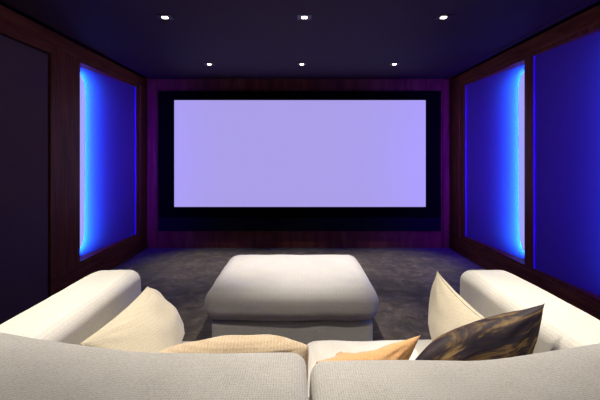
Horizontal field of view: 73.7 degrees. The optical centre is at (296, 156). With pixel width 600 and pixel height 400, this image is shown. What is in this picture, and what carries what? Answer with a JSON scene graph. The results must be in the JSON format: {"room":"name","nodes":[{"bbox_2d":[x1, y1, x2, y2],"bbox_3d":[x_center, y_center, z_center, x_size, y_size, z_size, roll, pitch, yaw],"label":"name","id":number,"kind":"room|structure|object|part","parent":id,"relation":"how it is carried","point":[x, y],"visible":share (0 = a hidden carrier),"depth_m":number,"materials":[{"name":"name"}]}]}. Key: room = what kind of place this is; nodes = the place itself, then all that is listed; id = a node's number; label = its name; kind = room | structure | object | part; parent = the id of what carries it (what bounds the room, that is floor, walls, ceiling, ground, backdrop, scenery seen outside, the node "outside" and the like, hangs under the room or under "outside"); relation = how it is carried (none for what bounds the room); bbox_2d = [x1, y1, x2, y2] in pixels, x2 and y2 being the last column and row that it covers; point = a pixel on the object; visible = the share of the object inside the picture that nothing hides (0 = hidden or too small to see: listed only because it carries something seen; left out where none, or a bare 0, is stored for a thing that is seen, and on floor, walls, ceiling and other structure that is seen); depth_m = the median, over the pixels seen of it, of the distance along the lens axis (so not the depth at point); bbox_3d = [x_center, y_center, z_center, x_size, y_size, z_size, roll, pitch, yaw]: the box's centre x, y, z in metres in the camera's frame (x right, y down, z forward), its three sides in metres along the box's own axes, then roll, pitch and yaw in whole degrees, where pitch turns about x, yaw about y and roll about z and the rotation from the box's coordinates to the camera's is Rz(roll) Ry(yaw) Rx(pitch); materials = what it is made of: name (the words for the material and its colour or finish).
{"room":"home theater","nodes":[
{"label":"home theater","id":0,"kind":"room"},
{"bbox_2d":[1,0,588,78],"bbox_3d":[-0.015,-1.123,1.737,4.170,0.030,7.874,0,0,0],"label":"ceiling","id":1,"kind":"structure","parent":0,"point":[243,39],"depth_m":3.59,"materials":[{"name":"grey paint"}]},
{"bbox_2d":[156,15,173,19],"bbox_3d":[-1.046,-1.105,3.166,0.110,0.006,0.110,0,0,0],"label":"recessed light","id":2,"kind":"object","parent":1,"relation":"in","point":[161,17],"visible":1,"depth_m":3.17,"materials":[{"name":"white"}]},
{"bbox_2d":[297,15,310,19],"bbox_3d":[0.058,-1.105,3.166,0.110,0.006,0.110,0,0,0],"label":"recessed light","id":3,"kind":"object","parent":1,"relation":"in","point":[299,17],"visible":1,"depth_m":3.17,"materials":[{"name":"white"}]},
{"bbox_2d":[434,15,452,19],"bbox_3d":[1.160,-1.105,3.166,0.110,0.006,0.110,0,0,0],"label":"recessed light","id":4,"kind":"object","parent":1,"relation":"in","point":[439,17],"visible":1,"depth_m":3.16,"materials":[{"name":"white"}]},
{"bbox_2d":[111,248,485,341],"bbox_3d":[0.020,1.340,1.740,4.900,0.100,8.080,0,0,0],"label":"floor","id":5,"kind":"structure","parent":0,"point":[402,279],"depth_m":4.39,"materials":[{"name":"grey carpet"}]},
{"bbox_2d":[205,255,378,344],"bbox_3d":[-0.032,1.055,2.995,1.131,0.471,1.028,0,0,0],"label":"ottoman","id":6,"kind":"object","parent":5,"relation":"on","point":[304,299],"visible":0.95,"depth_m":2.53,"materials":[{"name":"grey fabric"}]},
{"bbox_2d":[0,270,599,399],"bbox_3d":[0.022,0.862,1.340,2.143,0.856,1.495,0,0,0],"label":"sofa","id":7,"kind":"object","parent":5,"relation":"on","point":[42,356],"visible":0.8,"depth_m":1.01,"materials":[{"name":"grey fabric"}]},
{"bbox_3d":[-0.915,0.903,1.502,0.264,0.690,1.170,0,0,0],"label":"armrest","id":8,"kind":"part","parent":7,"relation":"part of","materials":[{"name":"grey fabric"}]},
{"bbox_2d":[80,286,184,352],"bbox_3d":[-0.597,0.716,1.630,0.280,0.268,0.544,0,0,0],"label":"cushion","id":9,"kind":"object","parent":7,"relation":"on","point":[150,323],"visible":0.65,"depth_m":1.53,"materials":[{"name":"beige fabric"}]},
{"bbox_2d":[0,333,307,399],"bbox_3d":[-0.497,0.665,0.899,1.050,0.462,0.428,0,0,0],"label":"cushion","id":10,"kind":"object","parent":7,"relation":"on","point":[30,369],"depth_m":0.95,"materials":[{"name":"grey fabric"}]},
{"bbox_2d":[157,334,308,385],"bbox_3d":[-0.213,0.688,1.245,0.501,0.267,0.158,0,0,0],"label":"cushion","id":11,"kind":"object","parent":7,"relation":"on","point":[263,343],"visible":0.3,"depth_m":1.21,"materials":[{"name":"beige fabric"}]},
{"bbox_2d":[308,335,419,399],"bbox_3d":[0.218,0.700,1.286,0.368,0.244,0.134,0,0,-8],"label":"cushion","id":12,"kind":"object","parent":7,"relation":"on","point":[403,350],"visible":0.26,"depth_m":1.28,"materials":[{"name":"fabric"}]},
{"bbox_2d":[307,340,431,398],"bbox_3d":[0.436,0.946,1.474,0.814,0.185,0.931,0,0,0],"label":"seat cushion","id":13,"kind":"object","parent":7,"relation":"on","point":[319,350],"depth_m":1.82,"materials":[{"name":"grey fabric"}]},
{"bbox_2d":[310,342,599,399],"bbox_3d":[0.558,0.675,0.899,1.050,0.440,0.427,0,0,0],"label":"cushion","id":14,"kind":"object","parent":7,"relation":"on","point":[573,373],"depth_m":0.97,"materials":[{"name":"grey fabric"}]},
{"bbox_2d":[428,271,484,340],"bbox_3d":[0.667,0.685,1.639,0.202,0.305,0.482,0,0,0],"label":"cushion","id":15,"kind":"object","parent":7,"relation":"on","point":[448,311],"visible":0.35,"depth_m":1.68,"materials":[{"name":"beige fabric"}]},
{"bbox_2d":[414,303,544,360],"bbox_3d":[0.571,0.648,1.255,0.471,0.347,0.173,0,0,0],"label":"cushion","id":16,"kind":"object","parent":7,"relation":"on","point":[514,333],"visible":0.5,"depth_m":1.22,"materials":[{"name":"multicoloured fabric"}]},
{"bbox_3d":[0.955,0.903,1.499,0.274,0.692,1.164,0,0,0],"label":"armrest","id":17,"kind":"part","parent":7,"relation":"part of","materials":[{"name":"grey fabric"}]},
{"bbox_2d":[138,75,458,247],"bbox_3d":[0.020,0.066,5.730,4.580,2.448,0.100,0,0,0],"label":"wall","id":18,"kind":"structure","parent":0,"point":[165,239],"depth_m":5.68,"materials":[{"name":"brown wood"}]},
{"bbox_2d":[152,80,156,247],"bbox_3d":[-2.022,0.096,5.671,0.075,2.388,0.018,0,0,0],"label":"trim","id":19,"kind":"structure","parent":18,"relation":"attached to","point":[154,82],"depth_m":5.66,"materials":[{"name":"brown wood"}]},
{"bbox_2d":[158,91,440,230],"bbox_3d":[0.035,0.057,5.647,3.976,1.967,0.063,0,0,0],"label":"projection screen","id":20,"kind":"object","parent":18,"relation":"attached to","point":[228,160],"visible":1,"depth_m":5.63,"materials":[{"name":"white projection screen fabric"},{"name":"black velvet"}]},
{"bbox_3d":[0.035,0.945,5.647,3.976,0.190,0.063,0,0,0],"label":"casing","id":21,"kind":"part","parent":20,"relation":"part of","materials":[{"name":"black paint"}]},
{"bbox_2d":[443,79,445,247],"bbox_3d":[2.090,0.096,5.669,0.050,2.388,0.022,0,0,0],"label":"trim","id":22,"kind":"structure","parent":18,"relation":"attached to","point":[444,80],"depth_m":5.66,"materials":[{"name":"brown wood"}]},
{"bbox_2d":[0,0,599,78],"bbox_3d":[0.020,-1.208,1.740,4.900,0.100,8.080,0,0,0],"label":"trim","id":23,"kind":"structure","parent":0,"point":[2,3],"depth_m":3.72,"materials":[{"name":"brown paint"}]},
{"bbox_3d":[-2.350,0.066,1.790,0.160,2.448,7.980,0,0,0],"label":"wall","id":24,"kind":"structure","parent":0,"visible":0},
{"bbox_2d":[0,22,50,323],"bbox_3d":[-2.200,0.158,2.430,0.140,2.255,2.060,0,0,0],"label":"acoustic panel","id":25,"kind":"object","parent":24,"relation":"attached to","point":[23,57],"visible":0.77,"depth_m":3.12,"materials":[{"name":"black fabric"}]},
{"bbox_3d":[-2.147,-0.935,2.430,0.035,0.070,2.060,0,0,0],"label":"rail","id":26,"kind":"part","parent":25,"relation":"part of","materials":[{"name":"brown wood"}]},
{"bbox_2d":[47,45,72,278],"bbox_3d":[-2.200,0.045,3.630,0.140,2.030,0.340,0,0,0],"label":"trim","id":27,"kind":"structure","parent":24,"relation":"attached to","point":[60,62],"depth_m":3.59,"materials":[{"name":"brown wood"}]},
{"bbox_2d":[0,5,146,88],"bbox_3d":[-2.200,-1.033,1.740,0.140,0.126,7.880,0,0,0],"label":"trim","id":28,"kind":"structure","parent":24,"relation":"attached to","point":[8,17],"depth_m":3.63,"materials":[{"name":"brown wood"}]},
{"bbox_2d":[48,232,146,296],"bbox_3d":[-2.200,1.175,4.570,0.140,0.230,2.220,0,0,0],"label":"trim","id":29,"kind":"structure","parent":24,"relation":"attached to","point":[117,255],"depth_m":4.36,"materials":[{"name":"brown wood"}]},
{"bbox_2d":[73,56,139,267],"bbox_3d":[-2.204,0.045,4.620,0.132,2.030,1.640,0,0,0],"label":"light panel","id":30,"kind":"object","parent":24,"relation":"attached to","point":[106,105],"visible":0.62,"depth_m":4.57,"materials":[{"name":"blue"}]},
{"bbox_2d":[80,75,84,247],"bbox_3d":[-2.245,0.048,4.079,0.002,1.935,0.279,0,0,4],"label":"diffuser","id":31,"kind":"object","parent":30,"relation":"attached to","point":[82,77],"depth_m":4.17,"materials":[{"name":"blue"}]},
{"bbox_2d":[140,86,146,234],"bbox_3d":[-2.200,0.045,5.560,0.140,2.030,0.240,0,0,0],"label":"trim","id":32,"kind":"structure","parent":24,"relation":"attached to","point":[143,91],"depth_m":5.55,"materials":[{"name":"brown wood"}]},
{"bbox_3d":[2.390,0.066,1.790,0.160,2.448,7.980,0,0,0],"label":"wall","id":33,"kind":"structure","parent":0,"visible":0},
{"bbox_2d":[450,84,459,235],"bbox_3d":[2.240,0.045,5.510,0.140,2.030,0.340,0,0,0],"label":"trim","id":34,"kind":"structure","parent":33,"relation":"attached to","point":[455,91],"depth_m":5.48,"materials":[{"name":"brown wood"}]},
{"bbox_2d":[460,54,527,268],"bbox_3d":[2.244,0.045,4.553,0.132,2.030,1.575,0,0,0],"label":"light panel","id":35,"kind":"object","parent":33,"relation":"attached to","point":[494,103],"visible":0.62,"depth_m":4.50,"materials":[{"name":"blue"}]},
{"bbox_2d":[518,72,523,249],"bbox_3d":[2.285,0.048,3.969,0.002,1.935,0.279,0,0,-4],"label":"diffuser","id":36,"kind":"object","parent":35,"relation":"attached to","point":[520,74],"depth_m":4.07,"materials":[{"name":"white"}]},
{"bbox_2d":[450,232,599,319],"bbox_3d":[2.240,1.175,1.740,0.140,0.230,7.880,0,0,0],"label":"trim","id":37,"kind":"structure","parent":33,"relation":"attached to","point":[481,256],"depth_m":3.90,"materials":[{"name":"brown wood"}]},
{"bbox_2d":[450,4,599,87],"bbox_3d":[2.240,-1.033,1.740,0.140,0.126,7.880,0,0,0],"label":"trim","id":38,"kind":"structure","parent":33,"relation":"attached to","point":[590,17],"depth_m":3.61,"materials":[{"name":"brown wood"}]},
{"bbox_2d":[528,22,599,303],"bbox_3d":[2.244,0.045,2.908,0.132,2.030,1.715,0,0,0],"label":"light panel","id":39,"kind":"object","parent":33,"relation":"attached to","point":[564,74],"visible":1,"depth_m":3.32,"materials":[{"name":"blue fabric"}]}
]}

